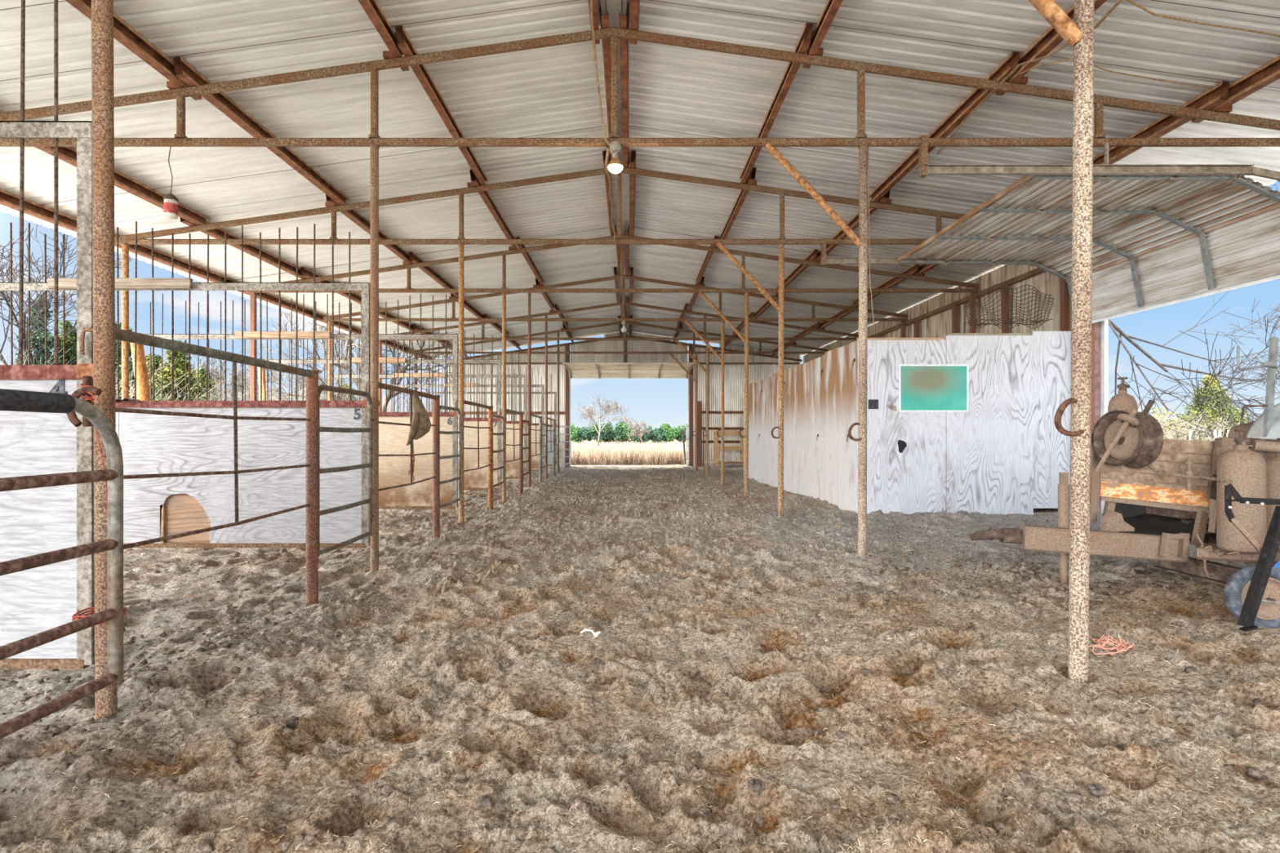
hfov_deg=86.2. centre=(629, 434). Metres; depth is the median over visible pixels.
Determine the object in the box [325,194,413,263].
purlin
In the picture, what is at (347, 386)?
evergreen tree
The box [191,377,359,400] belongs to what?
brush
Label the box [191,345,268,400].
bare tree
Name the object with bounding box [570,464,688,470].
floor
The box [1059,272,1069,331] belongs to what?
trim
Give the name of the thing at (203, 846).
clod
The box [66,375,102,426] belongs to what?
chain
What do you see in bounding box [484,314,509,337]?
purlin
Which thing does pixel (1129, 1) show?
cable
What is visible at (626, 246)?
purlin
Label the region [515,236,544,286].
purlin
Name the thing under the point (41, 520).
divider
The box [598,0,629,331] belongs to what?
trim
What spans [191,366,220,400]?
evergreen tree
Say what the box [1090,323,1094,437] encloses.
post
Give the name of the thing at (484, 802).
stone
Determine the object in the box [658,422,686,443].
leafy shrub
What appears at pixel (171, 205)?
shade
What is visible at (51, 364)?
brush
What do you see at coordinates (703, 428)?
trim
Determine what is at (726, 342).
purlin
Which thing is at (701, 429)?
rod
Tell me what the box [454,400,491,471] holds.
panel
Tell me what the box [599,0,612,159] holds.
purlin
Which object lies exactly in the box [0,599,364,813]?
clod
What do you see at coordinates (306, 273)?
purlin
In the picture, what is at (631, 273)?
purlin
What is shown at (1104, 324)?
trim
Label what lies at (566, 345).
trim
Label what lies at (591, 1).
cable
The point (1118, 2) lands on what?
cable
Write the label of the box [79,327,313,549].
panel
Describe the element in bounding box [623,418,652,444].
bare tree
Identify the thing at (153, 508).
divider
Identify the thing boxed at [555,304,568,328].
purlin
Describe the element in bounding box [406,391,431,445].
coat
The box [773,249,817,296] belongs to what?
purlin
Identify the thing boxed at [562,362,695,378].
door
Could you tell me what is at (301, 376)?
bare tree
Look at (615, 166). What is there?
lamp
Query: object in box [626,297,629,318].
purlin
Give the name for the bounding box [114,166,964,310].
roof truss
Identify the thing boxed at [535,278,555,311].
purlin
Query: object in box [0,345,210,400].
brush
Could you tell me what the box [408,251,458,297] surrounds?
purlin
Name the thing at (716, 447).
wooden rack
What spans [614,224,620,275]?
purlin
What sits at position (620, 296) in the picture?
purlin
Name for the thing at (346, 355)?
bare tree
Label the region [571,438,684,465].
floor
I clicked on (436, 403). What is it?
post
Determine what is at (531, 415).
panel
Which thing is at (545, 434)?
gate
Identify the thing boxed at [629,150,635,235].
purlin
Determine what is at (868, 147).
cable
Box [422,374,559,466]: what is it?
divider
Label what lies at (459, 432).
gate
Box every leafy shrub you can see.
[570,422,577,441]
[574,426,593,443]
[586,420,613,443]
[600,422,625,444]
[615,421,639,442]
[633,425,653,443]
[649,427,666,444]
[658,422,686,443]
[676,423,687,442]
[1150,407,1213,439]
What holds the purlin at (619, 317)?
on the roof truss at (682, 329)
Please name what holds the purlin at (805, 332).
on the roof truss at (682, 329)
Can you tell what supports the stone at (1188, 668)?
on the floor at (1260, 833)
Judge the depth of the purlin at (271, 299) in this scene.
13.55 m
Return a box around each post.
[91,0,117,719]
[120,242,129,400]
[249,292,257,400]
[306,369,319,604]
[327,320,331,400]
[369,142,379,572]
[378,339,382,412]
[414,353,417,391]
[432,395,440,537]
[457,242,464,524]
[488,405,493,510]
[502,291,506,502]
[519,412,523,493]
[527,320,531,488]
[538,416,542,482]
[544,339,547,479]
[552,418,555,475]
[556,353,559,472]
[682,431,686,464]
[692,353,697,471]
[697,400,702,466]
[702,339,709,476]
[716,320,724,485]
[738,291,749,495]
[771,242,784,515]
[848,142,868,556]
[901,320,906,337]
[969,292,976,333]
[1053,0,1093,683]
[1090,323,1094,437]
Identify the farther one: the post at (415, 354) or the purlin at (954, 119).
the post at (415, 354)
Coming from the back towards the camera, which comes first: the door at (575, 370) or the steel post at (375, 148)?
the door at (575, 370)
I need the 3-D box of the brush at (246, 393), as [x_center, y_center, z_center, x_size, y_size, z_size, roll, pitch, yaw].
[-11.556,-0.298,19.671,7.815,3.063,5.351,0,0,14]
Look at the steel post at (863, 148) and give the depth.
5.87 m
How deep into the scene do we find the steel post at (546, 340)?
18.07 m
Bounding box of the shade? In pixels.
[164,198,177,219]
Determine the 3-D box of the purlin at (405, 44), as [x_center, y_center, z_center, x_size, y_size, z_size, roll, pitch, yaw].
[-1.914,-3.330,7.425,0.082,0.157,3.450,0,0,0]
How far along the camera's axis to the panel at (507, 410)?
12.94 m
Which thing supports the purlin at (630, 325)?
on the roof truss at (682, 329)
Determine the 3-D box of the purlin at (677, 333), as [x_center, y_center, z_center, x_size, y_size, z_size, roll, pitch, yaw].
[1.584,-3.340,22.560,0.082,0.157,3.220,0,0,0]
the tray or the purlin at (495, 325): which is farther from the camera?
the purlin at (495, 325)
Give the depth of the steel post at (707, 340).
18.07 m
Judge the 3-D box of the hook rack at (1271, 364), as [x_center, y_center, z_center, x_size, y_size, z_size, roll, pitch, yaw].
[4.880,-0.322,5.265,0.425,0.857,0.100,0,0,0]
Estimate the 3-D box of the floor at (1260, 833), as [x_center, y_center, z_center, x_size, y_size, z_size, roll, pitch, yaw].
[-0.285,1.137,9.751,15.831,0.412,29.901,0,0,0]
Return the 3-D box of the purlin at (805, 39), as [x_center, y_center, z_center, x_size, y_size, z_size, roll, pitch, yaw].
[1.494,-3.353,7.425,0.082,0.157,3.450,0,0,0]
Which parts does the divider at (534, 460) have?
timber rail, rail, frame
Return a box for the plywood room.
[743,331,1071,515]
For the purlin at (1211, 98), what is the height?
0.157 m
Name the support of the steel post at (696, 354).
on the floor at (1260, 833)
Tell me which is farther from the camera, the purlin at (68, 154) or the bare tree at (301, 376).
the bare tree at (301, 376)
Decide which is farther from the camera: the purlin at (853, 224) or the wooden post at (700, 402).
the wooden post at (700, 402)
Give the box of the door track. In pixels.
[821,238,1071,280]
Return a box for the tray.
[1274,560,1279,568]
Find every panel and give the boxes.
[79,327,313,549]
[364,382,437,491]
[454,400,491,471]
[499,408,522,462]
[525,413,541,456]
[542,417,555,453]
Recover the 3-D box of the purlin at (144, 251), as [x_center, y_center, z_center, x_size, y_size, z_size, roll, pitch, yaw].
[-6.949,-2.625,10.475,0.082,0.157,3.450,0,0,0]
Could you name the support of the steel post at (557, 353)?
on the floor at (1260, 833)
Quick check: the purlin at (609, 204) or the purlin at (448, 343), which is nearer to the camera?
the purlin at (609, 204)
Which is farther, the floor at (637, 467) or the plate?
the floor at (637, 467)
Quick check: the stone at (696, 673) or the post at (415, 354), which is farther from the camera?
the post at (415, 354)
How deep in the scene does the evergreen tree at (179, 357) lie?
18.89 m
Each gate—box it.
[0,388,123,739]
[318,384,373,556]
[440,405,461,507]
[493,414,504,487]
[523,419,529,475]
[542,423,546,468]
[555,425,558,462]
[559,426,571,465]
[686,425,689,466]
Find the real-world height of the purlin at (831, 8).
0.157 m
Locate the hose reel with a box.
[1090,409,1164,468]
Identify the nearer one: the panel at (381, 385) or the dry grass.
the panel at (381, 385)
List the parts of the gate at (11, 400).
cross rail, cross rail, cross rail, cross rail, frame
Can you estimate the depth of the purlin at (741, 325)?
19.55 m
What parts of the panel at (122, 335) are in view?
bar rail, pipe rail, bar rail, bar rail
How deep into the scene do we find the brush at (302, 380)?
24.18 m
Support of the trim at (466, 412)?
attached to the wall at (734, 374)
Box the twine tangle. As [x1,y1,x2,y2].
[1088,633,1134,655]
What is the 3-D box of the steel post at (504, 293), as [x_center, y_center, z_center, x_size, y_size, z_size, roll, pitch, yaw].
[-2.200,-0.631,12.000,0.082,3.726,0.082,0,0,0]
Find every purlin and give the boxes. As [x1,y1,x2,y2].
[0,111,209,230]
[0,188,76,231]
[65,0,202,100]
[114,233,227,282]
[173,56,350,204]
[179,217,306,279]
[226,277,311,316]
[300,266,361,304]
[307,310,360,333]
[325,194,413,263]
[358,0,408,71]
[378,307,414,331]
[382,340,406,352]
[395,25,489,191]
[401,346,432,359]
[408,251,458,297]
[413,324,449,345]
[441,342,468,356]
[450,293,484,318]
[469,168,518,248]
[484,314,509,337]
[507,334,521,349]
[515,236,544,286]
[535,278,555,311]
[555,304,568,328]
[562,323,573,342]
[587,0,599,44]
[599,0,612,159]
[602,150,614,235]
[613,266,619,302]
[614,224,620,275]
[617,315,622,335]
[618,0,628,167]
[619,296,622,316]
[624,224,629,275]
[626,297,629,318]
[629,0,639,44]
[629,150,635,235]
[629,266,633,302]
[629,315,631,335]
[673,322,682,342]
[675,302,688,328]
[687,276,704,310]
[695,235,718,284]
[717,167,755,247]
[724,333,737,346]
[731,312,753,336]
[739,22,813,183]
[753,294,778,318]
[771,341,795,355]
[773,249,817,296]
[787,321,820,343]
[802,0,842,68]
[814,189,890,261]
[817,304,858,328]
[850,264,919,307]
[867,51,1019,201]
[914,264,938,275]
[995,0,1106,95]
[1093,80,1229,164]
[1191,55,1279,123]
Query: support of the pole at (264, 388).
on the floor at (1260, 833)
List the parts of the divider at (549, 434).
rail, frame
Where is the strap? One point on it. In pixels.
(117, 399)
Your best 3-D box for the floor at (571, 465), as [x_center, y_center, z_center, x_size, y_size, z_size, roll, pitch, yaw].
[-0.500,1.212,7.000,29.000,0.001,46.000,0,0,0]
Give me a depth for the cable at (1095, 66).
5.46 m
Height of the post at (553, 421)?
1.682 m
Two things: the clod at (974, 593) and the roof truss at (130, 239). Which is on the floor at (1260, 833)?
the clod at (974, 593)
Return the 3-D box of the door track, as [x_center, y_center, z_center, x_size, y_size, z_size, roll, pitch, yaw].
[4.240,-0.705,8.970,3.440,3.710,0.080,0,0,0]
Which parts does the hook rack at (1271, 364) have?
post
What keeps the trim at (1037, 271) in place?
attached to the wall at (937, 326)
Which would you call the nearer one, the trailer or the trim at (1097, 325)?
the trailer
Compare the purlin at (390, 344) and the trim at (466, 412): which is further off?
the trim at (466, 412)
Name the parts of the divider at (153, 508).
timber rail, rail, rail, rail, frame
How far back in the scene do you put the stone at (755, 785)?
2.17 m
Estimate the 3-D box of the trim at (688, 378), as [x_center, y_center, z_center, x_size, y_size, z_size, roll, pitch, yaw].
[2.085,-0.400,24.180,0.050,3.200,0.060,0,0,0]
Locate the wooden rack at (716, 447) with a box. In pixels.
[713,430,743,466]
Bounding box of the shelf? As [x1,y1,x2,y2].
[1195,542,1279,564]
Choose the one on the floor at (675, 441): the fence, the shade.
the fence
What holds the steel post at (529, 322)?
on the floor at (1260, 833)
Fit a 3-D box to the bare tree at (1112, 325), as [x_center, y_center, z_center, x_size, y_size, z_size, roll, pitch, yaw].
[10.909,-0.966,11.885,6.463,7.675,7.883,0,0,26]
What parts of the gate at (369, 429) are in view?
cross rail, cross rail, cross rail, cross rail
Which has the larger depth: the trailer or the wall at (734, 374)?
the wall at (734, 374)
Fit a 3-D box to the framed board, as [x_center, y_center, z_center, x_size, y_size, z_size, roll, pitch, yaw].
[4.044,-0.612,9.088,0.922,0.632,0.021,0,0,0]
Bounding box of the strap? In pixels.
[115,398,142,402]
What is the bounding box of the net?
[964,284,1053,330]
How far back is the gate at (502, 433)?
11.88 m
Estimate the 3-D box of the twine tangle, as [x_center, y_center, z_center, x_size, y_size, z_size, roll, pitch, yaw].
[2.226,0.975,3.179,0.200,0.074,0.161,0,0,0]
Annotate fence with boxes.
[1189,430,1229,439]
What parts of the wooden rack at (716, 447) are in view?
leg, leg, rail, rail, leg, leg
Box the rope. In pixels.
[411,394,413,452]
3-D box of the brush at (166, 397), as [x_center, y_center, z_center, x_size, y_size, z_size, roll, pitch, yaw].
[-13.183,-0.043,18.387,5.749,2.553,4.013,0,0,2]
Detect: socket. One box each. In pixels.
[612,151,618,158]
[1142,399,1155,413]
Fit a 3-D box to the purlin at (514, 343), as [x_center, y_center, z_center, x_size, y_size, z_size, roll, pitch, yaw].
[-3.854,-3.059,22.560,0.082,0.157,3.220,0,0,0]
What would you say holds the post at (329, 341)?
on the floor at (1260, 833)
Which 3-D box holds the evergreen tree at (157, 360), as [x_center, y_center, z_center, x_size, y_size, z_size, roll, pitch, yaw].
[-13.985,-0.329,19.970,2.442,4.138,2.260,0,0,-39]
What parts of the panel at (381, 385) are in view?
bar rail, bar rail, bar rail, pipe rail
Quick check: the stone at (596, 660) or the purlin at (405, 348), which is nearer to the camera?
the stone at (596, 660)
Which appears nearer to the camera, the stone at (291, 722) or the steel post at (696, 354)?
the stone at (291, 722)
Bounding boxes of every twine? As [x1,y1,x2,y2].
[71,606,126,624]
[94,426,106,514]
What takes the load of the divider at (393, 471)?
attached to the steel post at (460, 245)
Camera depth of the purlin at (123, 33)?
5.38 m
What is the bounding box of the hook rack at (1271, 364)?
[1236,337,1279,437]
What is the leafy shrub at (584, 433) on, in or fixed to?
on the floor at (675, 441)
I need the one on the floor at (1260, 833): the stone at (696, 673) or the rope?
the stone at (696, 673)
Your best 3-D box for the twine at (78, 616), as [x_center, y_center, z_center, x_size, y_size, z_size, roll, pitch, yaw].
[-2.155,0.736,2.780,0.178,0.043,0.174,0,0,0]
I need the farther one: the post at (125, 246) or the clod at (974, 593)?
the post at (125, 246)
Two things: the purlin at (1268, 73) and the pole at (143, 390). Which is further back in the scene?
the pole at (143, 390)
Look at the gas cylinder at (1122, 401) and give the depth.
5.20 m
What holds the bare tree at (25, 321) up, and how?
on the floor at (571, 465)
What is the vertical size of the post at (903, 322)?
3.710 m
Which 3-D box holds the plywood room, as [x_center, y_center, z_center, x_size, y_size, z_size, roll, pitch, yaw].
[4.508,-0.092,13.643,2.985,2.565,9.109,0,0,0]
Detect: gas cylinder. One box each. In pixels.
[1107,377,1137,437]
[1216,429,1266,553]
[1265,438,1279,547]
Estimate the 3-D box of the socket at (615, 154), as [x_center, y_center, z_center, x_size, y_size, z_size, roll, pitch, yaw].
[-0.120,-2.390,5.850,0.056,0.060,0.055,0,0,0]
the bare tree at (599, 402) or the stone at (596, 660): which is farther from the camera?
the bare tree at (599, 402)
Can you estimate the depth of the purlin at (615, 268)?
15.82 m
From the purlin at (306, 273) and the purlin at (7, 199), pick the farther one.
the purlin at (306, 273)
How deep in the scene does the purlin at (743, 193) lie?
10.00 m
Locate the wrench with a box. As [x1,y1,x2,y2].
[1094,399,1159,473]
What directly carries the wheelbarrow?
on the floor at (1260, 833)
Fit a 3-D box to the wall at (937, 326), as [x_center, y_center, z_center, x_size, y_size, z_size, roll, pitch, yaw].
[6.149,-0.784,16.607,0.018,3.967,15.114,0,0,0]
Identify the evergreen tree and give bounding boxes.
[13,294,60,364]
[50,317,76,364]
[115,320,163,400]
[145,352,166,399]
[154,339,205,400]
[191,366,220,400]
[331,382,357,400]
[1165,374,1252,446]
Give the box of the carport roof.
[897,175,1279,323]
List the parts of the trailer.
corner post, leg, rail, sloping plate, frame arm, frame rail, leg, chain, corner post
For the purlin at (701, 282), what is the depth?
16.62 m
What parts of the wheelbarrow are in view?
handle frame, leg, spreader rod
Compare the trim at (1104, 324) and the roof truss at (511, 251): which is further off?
the roof truss at (511, 251)
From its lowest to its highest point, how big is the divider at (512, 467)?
2.827 m
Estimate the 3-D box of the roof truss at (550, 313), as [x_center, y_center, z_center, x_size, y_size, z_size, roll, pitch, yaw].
[-0.300,-2.563,18.100,12.850,1.886,0.100,0,0,0]
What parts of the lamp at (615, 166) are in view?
bulb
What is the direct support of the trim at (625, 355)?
attached to the wall at (734, 374)
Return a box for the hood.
[1227,403,1279,445]
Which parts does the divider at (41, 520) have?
rail, rail, rail, frame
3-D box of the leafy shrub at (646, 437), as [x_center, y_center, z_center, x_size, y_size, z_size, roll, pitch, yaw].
[1.246,0.187,63.931,2.016,2.127,1.998,0,0,0]
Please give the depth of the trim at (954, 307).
12.65 m
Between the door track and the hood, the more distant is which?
the door track
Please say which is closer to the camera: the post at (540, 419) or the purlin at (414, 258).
the purlin at (414, 258)
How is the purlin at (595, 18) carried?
on the roof truss at (1050, 10)
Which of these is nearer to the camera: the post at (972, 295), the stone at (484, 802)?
the stone at (484, 802)
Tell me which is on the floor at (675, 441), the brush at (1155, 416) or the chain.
the brush at (1155, 416)
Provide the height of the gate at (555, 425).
1.120 m
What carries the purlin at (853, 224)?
on the roof truss at (130, 239)
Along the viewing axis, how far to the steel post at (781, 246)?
8.92 m
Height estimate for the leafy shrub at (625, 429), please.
2.532 m
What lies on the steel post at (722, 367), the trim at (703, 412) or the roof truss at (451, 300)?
the roof truss at (451, 300)
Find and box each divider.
[0,0,94,668]
[0,221,379,547]
[145,293,465,509]
[262,328,506,490]
[334,351,531,479]
[390,366,545,471]
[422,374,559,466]
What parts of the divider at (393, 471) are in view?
timber rail, rail, rail, rail, frame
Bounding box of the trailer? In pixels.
[969,436,1279,586]
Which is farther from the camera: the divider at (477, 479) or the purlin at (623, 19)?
the divider at (477, 479)
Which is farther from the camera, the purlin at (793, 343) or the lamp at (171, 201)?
the purlin at (793, 343)
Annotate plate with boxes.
[868,399,878,408]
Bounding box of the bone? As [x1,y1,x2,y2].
[580,628,600,637]
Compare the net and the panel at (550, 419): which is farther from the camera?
the panel at (550, 419)
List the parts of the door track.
rail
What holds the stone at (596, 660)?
on the floor at (1260, 833)
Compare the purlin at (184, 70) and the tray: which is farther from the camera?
the purlin at (184, 70)
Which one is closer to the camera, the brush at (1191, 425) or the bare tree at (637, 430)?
the brush at (1191, 425)
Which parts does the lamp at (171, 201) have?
lid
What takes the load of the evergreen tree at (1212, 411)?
on the floor at (675, 441)
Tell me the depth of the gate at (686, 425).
23.59 m
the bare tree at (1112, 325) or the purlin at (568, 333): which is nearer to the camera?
the bare tree at (1112, 325)
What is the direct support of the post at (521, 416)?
on the floor at (1260, 833)
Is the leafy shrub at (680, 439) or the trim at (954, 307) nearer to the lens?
the trim at (954, 307)
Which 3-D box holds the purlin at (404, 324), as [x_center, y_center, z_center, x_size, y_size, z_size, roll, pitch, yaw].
[-5.724,-2.797,16.575,0.082,0.157,3.450,0,0,0]
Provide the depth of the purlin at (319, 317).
16.35 m
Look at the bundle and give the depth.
6.87 m
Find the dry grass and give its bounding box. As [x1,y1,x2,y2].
[570,440,740,465]
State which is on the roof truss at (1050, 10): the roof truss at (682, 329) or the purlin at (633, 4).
the purlin at (633, 4)
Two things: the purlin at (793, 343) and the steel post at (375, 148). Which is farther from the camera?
the purlin at (793, 343)
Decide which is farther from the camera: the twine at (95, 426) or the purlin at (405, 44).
the purlin at (405, 44)
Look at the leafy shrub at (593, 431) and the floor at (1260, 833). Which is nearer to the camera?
the floor at (1260, 833)
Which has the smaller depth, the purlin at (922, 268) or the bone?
the bone
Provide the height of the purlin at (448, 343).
0.157 m
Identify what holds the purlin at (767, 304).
on the roof truss at (451, 300)
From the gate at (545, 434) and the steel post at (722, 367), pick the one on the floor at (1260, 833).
the steel post at (722, 367)
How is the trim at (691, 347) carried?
attached to the wall at (734, 374)
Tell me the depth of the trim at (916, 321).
14.35 m
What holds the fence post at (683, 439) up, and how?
on the floor at (571, 465)
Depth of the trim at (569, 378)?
24.15 m
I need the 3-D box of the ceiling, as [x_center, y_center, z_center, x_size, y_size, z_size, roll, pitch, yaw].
[-0.270,-3.163,9.736,14.340,1.042,29.472,0,0,0]
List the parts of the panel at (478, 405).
bar rail, bar rail, bar rail, pipe rail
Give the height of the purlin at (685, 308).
0.157 m
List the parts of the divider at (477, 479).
timber rail, rail, rail, rail, frame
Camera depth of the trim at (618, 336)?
24.12 m
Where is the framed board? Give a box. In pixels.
[898,364,968,412]
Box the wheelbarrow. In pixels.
[1224,483,1279,631]
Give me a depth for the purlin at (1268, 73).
5.55 m
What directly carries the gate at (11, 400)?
attached to the steel post at (102, 11)
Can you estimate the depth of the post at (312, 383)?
4.71 m
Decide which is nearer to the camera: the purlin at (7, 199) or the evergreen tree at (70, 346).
the purlin at (7, 199)
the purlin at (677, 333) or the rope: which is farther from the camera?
the purlin at (677, 333)
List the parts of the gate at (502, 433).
cross rail, cross rail, cross rail, cross rail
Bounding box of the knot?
[79,382,97,404]
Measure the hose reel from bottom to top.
0.408 m
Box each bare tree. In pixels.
[0,224,133,364]
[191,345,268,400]
[217,311,466,412]
[267,363,326,400]
[574,391,635,448]
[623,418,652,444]
[1108,182,1279,440]
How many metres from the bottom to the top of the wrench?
0.517 m
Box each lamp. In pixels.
[163,146,178,219]
[607,141,622,173]
[621,320,626,332]
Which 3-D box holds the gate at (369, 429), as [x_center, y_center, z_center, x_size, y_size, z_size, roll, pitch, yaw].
[-2.200,0.254,5.338,0.042,1.220,1.108,0,0,0]
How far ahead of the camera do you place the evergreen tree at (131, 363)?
16.91 m
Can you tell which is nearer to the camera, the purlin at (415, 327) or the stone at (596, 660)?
the stone at (596, 660)
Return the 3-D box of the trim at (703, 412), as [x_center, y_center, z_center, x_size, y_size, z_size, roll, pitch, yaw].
[4.250,-0.770,24.150,3.500,0.090,0.060,0,0,0]
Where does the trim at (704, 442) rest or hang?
attached to the wall at (734, 374)
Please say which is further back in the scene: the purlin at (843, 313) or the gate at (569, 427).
the gate at (569, 427)
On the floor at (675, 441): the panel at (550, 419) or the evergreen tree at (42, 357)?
the evergreen tree at (42, 357)
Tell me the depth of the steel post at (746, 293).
11.97 m
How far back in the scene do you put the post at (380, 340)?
18.07 m
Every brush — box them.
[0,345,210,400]
[51,364,249,400]
[151,371,345,400]
[157,381,249,400]
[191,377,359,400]
[269,380,429,412]
[385,397,447,412]
[1142,403,1247,440]
[1155,409,1253,446]
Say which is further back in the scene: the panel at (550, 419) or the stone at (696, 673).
the panel at (550, 419)
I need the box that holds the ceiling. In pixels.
[0,0,1279,359]
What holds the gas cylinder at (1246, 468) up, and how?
on the trailer
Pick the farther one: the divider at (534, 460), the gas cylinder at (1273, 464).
the divider at (534, 460)
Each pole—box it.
[129,342,150,400]
[257,367,266,400]
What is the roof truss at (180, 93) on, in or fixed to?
on the steel post at (863, 148)
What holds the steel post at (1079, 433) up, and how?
on the floor at (1260, 833)
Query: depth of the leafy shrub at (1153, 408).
23.75 m
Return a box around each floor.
[0,464,1279,852]
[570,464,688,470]
[570,465,662,466]
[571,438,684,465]
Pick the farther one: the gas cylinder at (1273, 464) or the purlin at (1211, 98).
the purlin at (1211, 98)
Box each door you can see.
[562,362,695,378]
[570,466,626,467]
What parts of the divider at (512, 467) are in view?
timber rail, rail, rail, rail, frame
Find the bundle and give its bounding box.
[408,451,414,480]
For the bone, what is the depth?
3.91 m
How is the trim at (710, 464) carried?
attached to the wall at (734, 374)
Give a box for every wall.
[447,331,800,467]
[803,264,1071,363]
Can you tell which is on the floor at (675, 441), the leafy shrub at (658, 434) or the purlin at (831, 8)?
the leafy shrub at (658, 434)
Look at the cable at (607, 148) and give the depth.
7.14 m
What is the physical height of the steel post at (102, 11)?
3.704 m
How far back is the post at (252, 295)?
11.96 m
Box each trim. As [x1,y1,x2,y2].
[448,411,564,414]
[449,362,799,364]
[457,334,802,361]
[564,343,568,467]
[568,377,570,467]
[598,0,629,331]
[623,335,627,362]
[687,377,688,466]
[688,345,693,466]
[702,411,743,413]
[702,426,743,430]
[702,440,740,443]
[702,462,740,466]
[802,265,1049,364]
[914,319,919,337]
[951,303,958,333]
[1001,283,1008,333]
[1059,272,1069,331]
[1094,321,1100,513]
[1100,319,1108,513]
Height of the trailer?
1.164 m
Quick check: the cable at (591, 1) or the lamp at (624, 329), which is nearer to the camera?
the cable at (591, 1)
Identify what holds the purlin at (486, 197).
on the roof truss at (130, 239)
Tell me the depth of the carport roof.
7.02 m
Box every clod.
[0,472,1275,852]
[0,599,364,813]
[695,551,1233,630]
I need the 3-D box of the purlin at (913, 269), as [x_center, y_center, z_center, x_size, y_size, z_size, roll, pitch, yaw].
[4.964,-2.867,13.525,0.082,0.157,3.450,0,0,0]
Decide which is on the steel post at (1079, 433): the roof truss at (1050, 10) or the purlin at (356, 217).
the roof truss at (1050, 10)
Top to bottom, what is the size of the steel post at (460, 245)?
3.723 m
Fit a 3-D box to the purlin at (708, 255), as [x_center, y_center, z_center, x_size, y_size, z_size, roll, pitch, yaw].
[1.494,-3.353,13.525,0.082,0.157,3.450,0,0,0]
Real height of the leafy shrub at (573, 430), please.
2.304 m
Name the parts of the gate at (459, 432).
cross rail, cross rail, cross rail, cross rail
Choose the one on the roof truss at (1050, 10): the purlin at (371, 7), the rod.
the purlin at (371, 7)
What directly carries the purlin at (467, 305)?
on the roof truss at (451, 300)
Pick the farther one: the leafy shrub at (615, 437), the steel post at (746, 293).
the leafy shrub at (615, 437)
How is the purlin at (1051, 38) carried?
on the roof truss at (1050, 10)
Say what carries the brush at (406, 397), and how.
on the floor at (571, 465)
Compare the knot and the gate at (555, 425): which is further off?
the gate at (555, 425)
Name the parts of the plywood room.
panel, panel, panel, panel, panel, panel, panel, panel, panel, panel, panel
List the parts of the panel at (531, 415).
pipe rail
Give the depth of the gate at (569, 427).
22.90 m
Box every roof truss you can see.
[0,26,1279,246]
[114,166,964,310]
[245,234,978,342]
[323,275,907,360]
[381,302,858,373]
[411,321,827,382]
[1028,0,1083,46]
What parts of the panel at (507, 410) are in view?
pipe rail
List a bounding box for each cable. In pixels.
[590,0,609,145]
[604,146,616,241]
[867,146,875,331]
[936,0,1122,155]
[1013,57,1213,88]
[1125,0,1279,36]
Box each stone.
[284,715,299,728]
[475,794,493,808]
[592,657,599,663]
[695,671,701,676]
[746,778,761,793]
[1085,783,1105,797]
[1184,666,1197,672]
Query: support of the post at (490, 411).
on the floor at (1260, 833)
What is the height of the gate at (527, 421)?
1.160 m
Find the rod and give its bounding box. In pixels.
[701,429,705,466]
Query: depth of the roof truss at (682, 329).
21.12 m
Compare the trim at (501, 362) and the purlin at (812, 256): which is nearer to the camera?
the purlin at (812, 256)
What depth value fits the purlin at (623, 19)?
6.79 m

